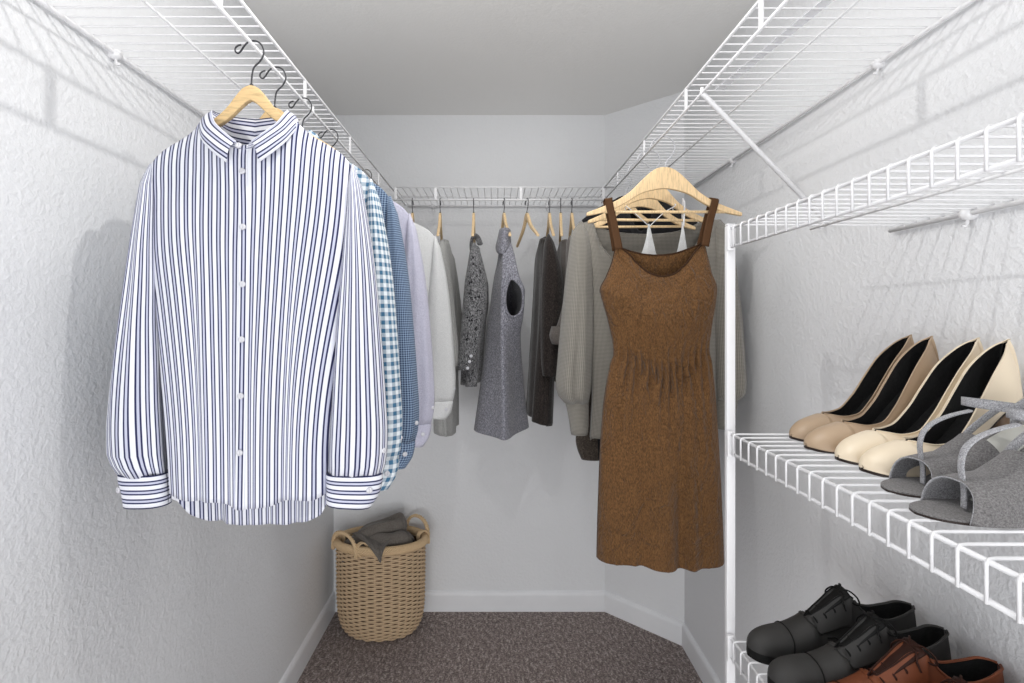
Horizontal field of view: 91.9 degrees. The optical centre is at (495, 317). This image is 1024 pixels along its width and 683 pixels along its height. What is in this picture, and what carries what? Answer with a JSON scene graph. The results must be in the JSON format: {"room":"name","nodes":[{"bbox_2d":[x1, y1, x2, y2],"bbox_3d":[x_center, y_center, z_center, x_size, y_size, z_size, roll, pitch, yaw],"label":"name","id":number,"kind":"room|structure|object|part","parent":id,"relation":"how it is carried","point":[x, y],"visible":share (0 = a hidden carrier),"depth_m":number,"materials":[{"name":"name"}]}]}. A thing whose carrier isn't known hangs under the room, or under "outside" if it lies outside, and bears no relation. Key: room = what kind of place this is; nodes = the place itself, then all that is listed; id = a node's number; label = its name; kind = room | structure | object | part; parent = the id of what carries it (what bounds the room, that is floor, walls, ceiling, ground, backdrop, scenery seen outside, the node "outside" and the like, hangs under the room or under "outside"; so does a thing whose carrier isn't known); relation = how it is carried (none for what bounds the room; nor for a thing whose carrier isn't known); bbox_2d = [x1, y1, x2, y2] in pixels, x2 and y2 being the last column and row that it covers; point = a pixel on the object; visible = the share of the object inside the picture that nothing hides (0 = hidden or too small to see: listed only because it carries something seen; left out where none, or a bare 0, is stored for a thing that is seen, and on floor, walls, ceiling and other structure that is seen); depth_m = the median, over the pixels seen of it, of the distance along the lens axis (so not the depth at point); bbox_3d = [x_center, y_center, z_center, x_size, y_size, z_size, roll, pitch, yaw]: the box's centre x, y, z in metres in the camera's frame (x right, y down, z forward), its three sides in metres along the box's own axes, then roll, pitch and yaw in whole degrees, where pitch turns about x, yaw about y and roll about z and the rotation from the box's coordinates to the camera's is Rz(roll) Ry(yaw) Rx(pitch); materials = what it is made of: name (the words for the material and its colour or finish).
{"room":"walk-in closet","nodes":[
{"label":"walk-in closet","id":0,"kind":"room"},
{"bbox_2d":[0,0,333,682],"bbox_3d":[-0.850,0.220,0.895,0.100,2.440,3.290,0,0,0],"label":"wall","id":1,"kind":"structure","parent":0,"point":[94,589],"depth_m":0.99,"materials":[{"name":"paint"}]},
{"bbox_2d":[35,0,405,205],"bbox_3d":[-0.623,-0.407,1.363,0.366,0.307,2.125,0,0,0],"label":"wire shelf","id":2,"kind":"object","parent":1,"relation":"attached to","point":[114,54],"visible":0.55,"depth_m":1.06,"materials":[{"name":"white metal"}]},
{"bbox_3d":[-0.790,-0.549,1.363,0.009,0.009,2.125,0,0,0],"label":"rail","id":3,"kind":"part","parent":2,"relation":"part of","materials":[{"name":"white plastic"}]},
{"bbox_3d":[-0.615,-0.553,1.363,0.005,0.005,2.125,0,0,0],"label":"rail","id":4,"kind":"part","parent":2,"relation":"part of","materials":[{"name":"white plastic"}]},
{"bbox_2d":[259,66,286,118],"bbox_3d":[-0.447,-0.404,1.000,0.310,0.209,0.011,0,0,0],"label":"wooden hanger","id":5,"kind":"object","parent":2,"relation":"hanging from","point":[265,115],"visible":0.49,"depth_m":1.00,"materials":[{"name":"brown wood"}]},
{"bbox_2d":[214,40,335,149],"bbox_3d":[-0.447,-0.404,0.905,0.310,0.209,0.011,0,0,0],"label":"wooden hanger","id":6,"kind":"object","parent":2,"relation":"hanging from","point":[250,93],"visible":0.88,"depth_m":0.90,"materials":[{"name":"brown wood"}]},
{"bbox_2d":[106,110,387,524],"bbox_3d":[-0.451,0.004,0.905,0.506,0.777,0.118,0,0,6],"label":"shirt","id":7,"kind":"object","parent":6,"relation":"hanging from","point":[248,363],"visible":1,"depth_m":0.88,"materials":[{"name":"fabric"}]},
{"bbox_3d":[-0.445,-0.500,1.363,0.006,0.006,2.125,0,0,0],"label":"lip rail","id":8,"kind":"part","parent":2,"relation":"part of","materials":[{"name":"white plastic"}]},
{"bbox_2d":[288,97,311,126],"bbox_3d":[-0.447,-0.404,1.140,0.310,0.209,0.011,0,0,0],"label":"wooden hanger","id":9,"kind":"object","parent":2,"relation":"hanging from","point":[297,100],"visible":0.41,"depth_m":1.14,"materials":[{"name":"brown wood"}]},
{"bbox_3d":[-0.445,-0.553,1.363,0.006,0.006,2.125,0,0,0],"label":"rail","id":10,"kind":"part","parent":2,"relation":"part of","materials":[{"name":"white plastic"}]},
{"bbox_2d":[318,129,338,146],"bbox_3d":[-0.447,-0.404,1.330,0.310,0.209,0.011,0,0,0],"label":"wooden hanger","id":11,"kind":"object","parent":2,"relation":"hanging from","point":[330,129],"visible":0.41,"depth_m":1.33,"materials":[{"name":"brown wood"}]},
{"bbox_3d":[-0.447,-0.404,1.690,0.310,0.209,0.011,0,0,0],"label":"wooden hanger","id":12,"kind":"object","parent":2,"relation":"hanging from","visible":0},
{"bbox_2d":[414,223,455,419],"bbox_3d":[-0.420,0.004,1.690,0.566,0.777,0.119,0,0,5],"label":"shirt","id":13,"kind":"object","parent":12,"relation":"hanging from","point":[433,263],"visible":0.13,"depth_m":1.66,"materials":[{"name":"white fabric"}]},
{"bbox_2d":[279,591,335,682],"bbox_3d":[-0.793,1.391,0.845,0.014,0.097,3.190,0,0,0],"label":"baseboard","id":14,"kind":"structure","parent":1,"relation":"attached to","point":[303,655],"depth_m":2.10,"materials":[{"name":"white wood"}]},
{"bbox_2d":[167,130,402,490],"bbox_3d":[-0.448,0.004,1.000,0.521,0.777,0.118,0,0,6],"label":"shirt","id":15,"kind":"object","parent":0,"point":[386,296],"visible":0.06,"depth_m":0.98,"materials":[{"name":"blue fabric"}]},
{"bbox_2d":[374,184,418,468],"bbox_3d":[-0.443,0.004,1.140,0.532,0.777,0.118,0,0,6],"label":"shirt","id":16,"kind":"object","parent":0,"point":[403,303],"visible":0.1,"depth_m":1.12,"materials":[{"name":"blue fabric"}]},
{"bbox_2d":[393,201,434,446],"bbox_3d":[-0.435,0.004,1.330,0.541,0.777,0.119,0,0,6],"label":"shirt","id":17,"kind":"object","parent":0,"point":[418,288],"visible":0.06,"depth_m":1.30,"materials":[{"name":"fabric"}]},
{"bbox_2d":[433,239,461,436],"bbox_3d":[-0.203,0.072,2.096,0.122,0.798,0.470,0,0,0],"label":"shirt","id":18,"kind":"object","parent":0,"point":[447,427],"visible":0.44,"depth_m":1.96,"materials":[{"name":"grey fabric"}]},
{"bbox_2d":[334,115,604,589],"bbox_3d":[-0.131,0.220,2.490,1.338,2.440,0.100,0,0,0],"label":"wall","id":19,"kind":"structure","parent":0,"point":[519,512],"depth_m":2.44,"materials":[{"name":"paint"}]},
{"bbox_2d":[334,590,604,611],"bbox_3d":[-0.131,1.391,2.433,1.338,0.097,0.014,0,0,0],"label":"baseboard","id":20,"kind":"structure","parent":19,"relation":"attached to","point":[435,600],"depth_m":2.43,"materials":[{"name":"white wood"}]},
{"bbox_2d":[394,186,613,210],"bbox_3d":[0.034,-0.528,2.269,0.933,0.063,0.354,0,0,0],"label":"wire shelf","id":21,"kind":"object","parent":19,"relation":"attached to","point":[435,196],"visible":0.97,"depth_m":2.16,"materials":[{"name":"white metal"}]},
{"bbox_2d":[411,198,414,222],"bbox_3d":[-0.354,-0.415,2.100,0.012,0.187,0.310,0,0,-4],"label":"wooden hanger","id":22,"kind":"object","parent":21,"relation":"hanging from","point":[412,213],"visible":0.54,"depth_m":2.08,"materials":[{"name":"brown wood"}]},
{"bbox_2d":[436,198,442,240],"bbox_3d":[-0.237,-0.415,2.100,0.012,0.187,0.310,0,0,-3],"label":"wooden hanger","id":23,"kind":"object","parent":21,"relation":"hanging from","point":[439,229],"visible":0.92,"depth_m":2.08,"materials":[{"name":"brown wood"}]},
{"bbox_2d":[471,198,475,242],"bbox_3d":[-0.095,-0.415,2.100,0.011,0.187,0.310,0,0,-1],"label":"wooden hanger","id":24,"kind":"object","parent":21,"relation":"hanging from","point":[473,213],"visible":0.87,"depth_m":2.06,"materials":[{"name":"brown wood"}]},
{"bbox_2d":[458,233,488,386],"bbox_3d":[-0.091,-0.040,2.099,0.114,0.616,0.470,0,0,0],"label":"jacket","id":25,"kind":"object","parent":24,"relation":"hanging from","point":[476,290],"visible":1,"depth_m":1.88,"materials":[{"name":"grey fabric"}]},
{"bbox_3d":[0.034,-0.549,2.430,0.933,0.009,0.009,0,0,0],"label":"rail","id":26,"kind":"part","parent":21,"relation":"part of","materials":[{"name":"white plastic"}]},
{"bbox_3d":[0.034,-0.553,2.260,0.933,0.005,0.005,0,0,0],"label":"rail","id":27,"kind":"part","parent":21,"relation":"part of","materials":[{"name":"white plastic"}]},
{"bbox_3d":[0.034,-0.500,2.095,0.933,0.006,0.006,0,0,0],"label":"lip rail","id":28,"kind":"part","parent":21,"relation":"part of","materials":[{"name":"white plastic"}]},
{"bbox_3d":[0.034,-0.553,2.095,0.933,0.006,0.006,0,0,0],"label":"rail","id":29,"kind":"part","parent":21,"relation":"part of","materials":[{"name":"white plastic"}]},
{"bbox_2d":[501,198,510,235],"bbox_3d":[0.034,-0.415,2.100,0.011,0.187,0.310,0,0,-8],"label":"wooden hanger","id":30,"kind":"object","parent":21,"relation":"hanging from","point":[504,220],"visible":0.67,"depth_m":2.08,"materials":[{"name":"brown wood"}]},
{"bbox_2d":[474,227,528,439],"bbox_3d":[0.024,0.051,2.090,0.233,0.828,0.416,0,0,0],"label":"dress","id":31,"kind":"object","parent":30,"relation":"hanging from","point":[501,413],"visible":0.99,"depth_m":1.95,"materials":[{"name":"grey fabric"}]},
{"bbox_2d":[516,198,538,246],"bbox_3d":[0.131,-0.415,2.100,0.011,0.187,0.310,0,0,-13],"label":"wooden hanger","id":32,"kind":"object","parent":21,"relation":"hanging from","point":[527,219],"visible":1,"depth_m":2.10,"materials":[{"name":"brown wood"}]},
{"bbox_2d":[546,198,554,236],"bbox_3d":[0.226,-0.415,2.100,0.011,0.187,0.310,0,0,0],"label":"wooden hanger","id":33,"kind":"object","parent":21,"relation":"hanging from","point":[549,219],"visible":0.89,"depth_m":2.08,"materials":[{"name":"brown wood"}]},
{"bbox_2d":[526,234,563,425],"bbox_3d":[0.195,0.046,2.098,0.135,0.775,0.471,0,0,0],"label":"coat","id":34,"kind":"object","parent":33,"relation":"hanging from","point":[548,286],"visible":0.92,"depth_m":1.92,"materials":[{"name":"black fabric"}]},
{"bbox_2d":[559,198,562,241],"bbox_3d":[0.274,-0.415,2.100,0.012,0.187,0.310,0,0,6],"label":"wooden hanger","id":35,"kind":"object","parent":21,"relation":"hanging from","point":[560,213],"visible":0.93,"depth_m":2.08,"materials":[{"name":"brown wood"}]},
{"bbox_2d":[549,236,570,381],"bbox_3d":[0.281,-0.021,2.058,0.168,0.610,0.549,0,0,0],"label":"jacket","id":36,"kind":"object","parent":35,"relation":"hanging from","point":[563,248],"visible":0.16,"depth_m":1.90,"materials":[{"name":"grey fabric"}]},
{"bbox_2d":[568,198,574,237],"bbox_3d":[0.321,-0.415,2.100,0.012,0.187,0.310,0,0,3],"label":"wooden hanger","id":37,"kind":"object","parent":21,"relation":"hanging from","point":[572,225],"visible":0.7,"depth_m":2.08,"materials":[{"name":"brown wood"}]},
{"bbox_2d":[243,0,756,114],"bbox_3d":[0.015,-1.040,0.895,1.830,0.080,3.290,0,0,0],"label":"ceiling","id":38,"kind":"structure","parent":0,"point":[360,57],"depth_m":1.84,"materials":[{"name":"paint"}]},
{"bbox_2d":[297,612,702,682],"bbox_3d":[0.015,1.465,0.895,1.830,0.050,3.290,0,0,0],"label":"floor","id":39,"kind":"structure","parent":0,"point":[445,647],"depth_m":2.12,"materials":[{"name":"carpet"}]},
{"bbox_2d":[331,514,429,641],"bbox_3d":[-0.531,1.187,2.288,0.438,0.502,0.278,0,0,5],"label":"wicker basket","id":40,"kind":"object","parent":39,"relation":"on","point":[377,601],"visible":0.89,"depth_m":2.19,"materials":[{"name":"wicker"}]},
{"bbox_3d":[-0.678,1.002,2.209,0.177,0.103,0.021,0,0,35],"label":"handle","id":41,"kind":"part","parent":40,"relation":"part of","materials":[{"name":"wicker"}]},
{"bbox_2d":[342,513,414,562],"bbox_3d":[-0.534,1.002,2.256,0.324,0.178,0.252,0,0,0],"label":"folded cloth","id":42,"kind":"object","parent":40,"relation":"in","point":[391,530],"visible":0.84,"depth_m":2.23,"materials":[{"name":"grey fabric"}]},
{"bbox_3d":[-0.376,0.995,2.363,0.168,0.117,0.022,0,0,38],"label":"handle","id":43,"kind":"part","parent":40,"relation":"part of","materials":[{"name":"wicker"}]},
{"bbox_2d":[725,224,734,682],"bbox_3d":[0.490,0.622,1.036,0.030,1.637,0.028,0,0,0],"label":"support post","id":44,"kind":"object","parent":39,"relation":"on","point":[729,255],"visible":0.68,"depth_m":1.03,"materials":[{"name":"white plastic"}]},
{"bbox_2d":[605,92,683,622],"bbox_3d":[0.734,0.220,2.360,0.392,2.440,0.360,0,0,0],"label":"wall","id":45,"kind":"structure","parent":0,"point":[661,592],"depth_m":2.31,"materials":[{"name":"paint"}]},
{"bbox_2d":[605,591,683,645],"bbox_3d":[0.679,1.391,2.305,0.391,0.097,0.014,0,0,42],"label":"baseboard","id":46,"kind":"structure","parent":45,"relation":"attached to","point":[664,626],"depth_m":2.29,"materials":[{"name":"white wood"}]},
{"bbox_2d":[556,219,746,439],"bbox_3d":[0.502,0.037,1.613,0.616,0.720,0.142,0,0,0],"label":"sweater","id":47,"kind":"object","parent":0,"point":[585,349],"visible":0.42,"depth_m":1.58,"materials":[{"name":"grey fabric"}]},
{"bbox_2d":[684,0,1023,682],"bbox_3d":[0.880,0.220,0.715,0.100,2.440,2.930,0,0,0],"label":"wall","id":48,"kind":"structure","parent":0,"point":[818,306],"depth_m":1.13,"materials":[{"name":"paint"}]},
{"bbox_2d":[682,623,720,682],"bbox_3d":[0.823,1.391,0.715,0.014,0.097,2.930,0,0,0],"label":"baseboard","id":49,"kind":"structure","parent":48,"relation":"attached to","point":[703,668],"depth_m":2.00,"materials":[{"name":"white wood"}]},
{"bbox_2d":[726,634,766,682],"bbox_3d":[0.656,0.681,0.665,0.359,0.054,0.730,0,0,0],"label":"shoe shelf","id":50,"kind":"object","parent":48,"relation":"attached to","point":[730,643],"visible":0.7,"depth_m":0.98,"materials":[{"name":"white metal"}]},
{"bbox_3d":[0.485,0.700,0.665,0.006,0.006,0.730,0,0,0],"label":"lip rail","id":51,"kind":"part","parent":50,"relation":"part of","materials":[{"name":"white plastic"}]},
{"bbox_2d":[746,583,916,664],"bbox_3d":[0.652,0.591,0.972,0.326,0.129,0.082,0,0,-2],"label":"shoe","id":52,"kind":"object","parent":50,"relation":"on","point":[835,612],"visible":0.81,"depth_m":0.95,"materials":[{"name":"black leather"}]},
{"bbox_2d":[767,610,951,682],"bbox_3d":[0.648,0.591,0.876,0.326,0.129,0.082,0,0,0],"label":"shoe","id":53,"kind":"object","parent":50,"relation":"on","point":[869,639],"visible":0.79,"depth_m":0.86,"materials":[{"name":"black leather"}]},
{"bbox_2d":[829,635,1003,682],"bbox_3d":[0.655,0.591,0.809,0.326,0.129,0.082,0,0,-2],"label":"shoe","id":54,"kind":"object","parent":50,"relation":"on","point":[906,661],"visible":0.99,"depth_m":0.80,"materials":[{"name":"brown leather"}]},
{"bbox_2d":[940,675,967,682],"bbox_3d":[0.655,0.591,0.714,0.326,0.129,0.082,0,0,0],"label":"shoe","id":55,"kind":"object","parent":50,"relation":"on","point":[954,679],"visible":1,"depth_m":0.73,"materials":[{"name":"brown leather"}]},
{"bbox_2d":[601,0,975,228],"bbox_3d":[0.644,-0.391,1.225,0.383,0.335,1.850,0,0,0],"label":"wire shelf","id":56,"kind":"object","parent":48,"relation":"attached to","point":[878,63],"visible":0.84,"depth_m":1.15,"materials":[{"name":"white metal"}]},
{"bbox_2d":[617,175,648,223],"bbox_3d":[0.460,-0.403,1.760,0.310,0.211,0.011,0,0,0],"label":"wooden hanger","id":57,"kind":"object","parent":56,"relation":"hanging from","point":[640,215],"visible":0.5,"depth_m":1.75,"materials":[{"name":"brown wood"}]},
{"bbox_2d":[576,196,697,460],"bbox_3d":[0.524,0.033,1.765,0.497,0.938,0.093,0,0,0],"label":"cardigan","id":58,"kind":"object","parent":57,"relation":"hanging from","point":[589,450],"visible":0.06,"depth_m":1.74,"materials":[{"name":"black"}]},
{"bbox_2d":[594,162,695,229],"bbox_3d":[0.468,-0.397,1.610,0.355,0.224,0.012,0,0,2],"label":"wooden hanger","id":59,"kind":"object","parent":56,"relation":"hanging from","point":[652,204],"visible":0.62,"depth_m":1.60,"materials":[{"name":"brown wood"}]},
{"bbox_2d":[588,150,703,223],"bbox_3d":[0.466,-0.397,1.500,0.377,0.224,0.012,0,0,-2],"label":"wooden hanger","id":60,"kind":"object","parent":56,"relation":"hanging from","point":[663,195],"visible":0.62,"depth_m":1.50,"materials":[{"name":"brown wood"}]},
{"bbox_2d":[625,198,686,253],"bbox_3d":[0.506,-0.050,1.500,0.274,0.628,0.079,0,0,0],"label":"camisole","id":61,"kind":"object","parent":60,"relation":"hanging from","point":[649,248],"visible":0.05,"depth_m":1.49,"materials":[{"name":"white fabric"}]},
{"bbox_2d":[586,136,741,215],"bbox_3d":[0.470,-0.397,1.385,0.433,0.224,0.012,0,0,0],"label":"wooden hanger","id":62,"kind":"object","parent":56,"relation":"hanging from","point":[664,177],"visible":0.98,"depth_m":1.38,"materials":[{"name":"brown wood"}]},
{"bbox_2d":[596,197,723,572],"bbox_3d":[0.458,0.172,1.399,0.354,1.014,0.172,0,0,0],"label":"dress","id":63,"kind":"object","parent":62,"relation":"hanging from","point":[659,509],"visible":1,"depth_m":1.34,"materials":[{"name":"brown fabric"}]},
{"bbox_3d":[0.458,-0.551,1.225,0.006,0.006,1.850,0,0,0],"label":"rail","id":64,"kind":"part","parent":56,"relation":"part of","materials":[{"name":"white plastic"}]},
{"bbox_3d":[0.458,-0.500,1.225,0.006,0.006,1.850,0,0,0],"label":"lip rail","id":65,"kind":"part","parent":56,"relation":"part of","materials":[{"name":"white plastic"}]},
{"bbox_3d":[0.630,-0.551,1.225,0.005,0.005,1.850,0,0,0],"label":"rail","id":66,"kind":"part","parent":56,"relation":"part of","materials":[{"name":"white plastic"}]},
{"bbox_3d":[0.820,-0.547,1.225,0.009,0.009,1.850,0,0,0],"label":"rail","id":67,"kind":"part","parent":56,"relation":"part of","materials":[{"name":"white plastic"}]},
{"bbox_2d":[726,111,1023,250],"bbox_3d":[0.656,-0.165,0.665,0.359,0.054,0.730,0,0,0],"label":"shoe shelf","id":68,"kind":"object","parent":48,"relation":"attached to","point":[967,214],"visible":1,"depth_m":0.70,"materials":[{"name":"white metal"}]},
{"bbox_3d":[0.485,-0.146,0.665,0.006,0.006,0.730,0,0,0],"label":"lip rail","id":69,"kind":"part","parent":68,"relation":"part of","materials":[{"name":"white plastic"}]},
{"bbox_3d":[0.655,-0.185,0.665,0.005,0.005,0.730,0,0,0],"label":"rail","id":70,"kind":"part","parent":68,"relation":"part of","materials":[{"name":"white plastic"}]},
{"bbox_3d":[0.820,-0.181,0.665,0.009,0.009,0.730,0,0,0],"label":"rail","id":71,"kind":"part","parent":68,"relation":"part of","materials":[{"name":"white plastic"}]},
{"bbox_2d":[726,431,1023,624],"bbox_3d":[0.656,0.260,0.665,0.359,0.054,0.730,0,0,0],"label":"shoe shelf","id":72,"kind":"object","parent":48,"relation":"attached to","point":[988,561],"visible":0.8,"depth_m":0.64,"materials":[{"name":"white metal"}]},
{"bbox_2d":[789,334,913,441],"bbox_3d":[0.692,0.133,0.965,0.250,0.202,0.073,0,0,-5],"label":"shoe","id":73,"kind":"object","parent":72,"relation":"on","point":[868,387],"visible":0.56,"depth_m":0.98,"materials":[{"name":"beige leather"}]},
{"bbox_2d":[803,336,938,453],"bbox_3d":[0.677,0.133,0.883,0.250,0.202,0.073,0,0,-1],"label":"shoe","id":74,"kind":"object","parent":72,"relation":"on","point":[913,366],"visible":0.69,"depth_m":0.88,"materials":[{"name":"beige leather"}]},
{"bbox_2d":[835,337,983,464],"bbox_3d":[0.682,0.133,0.820,0.250,0.202,0.073,0,0,-5],"label":"shoe","id":75,"kind":"object","parent":72,"relation":"on","point":[933,393],"visible":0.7,"depth_m":0.83,"materials":[{"name":"beige leather"}]},
{"bbox_2d":[859,339,1022,477],"bbox_3d":[0.680,0.133,0.751,0.250,0.202,0.073,0,0,-1],"label":"shoe","id":76,"kind":"object","parent":72,"relation":"on","point":[994,374],"visible":0.76,"depth_m":0.75,"materials":[{"name":"beige leather"}]},
{"bbox_2d":[880,397,1023,497],"bbox_3d":[0.644,0.170,0.678,0.235,0.127,0.087,0,0,-3],"label":"sandal","id":77,"kind":"object","parent":72,"relation":"on","point":[940,461],"visible":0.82,"depth_m":0.67,"materials":[{"name":"fabric"}]},
{"bbox_2d":[909,408,1023,528],"bbox_3d":[0.618,0.170,0.592,0.235,0.127,0.087,0,0,-3],"label":"sandal","id":78,"kind":"object","parent":72,"relation":"on","point":[991,495],"visible":1,"depth_m":0.58,"materials":[{"name":"fabric"}]}
]}

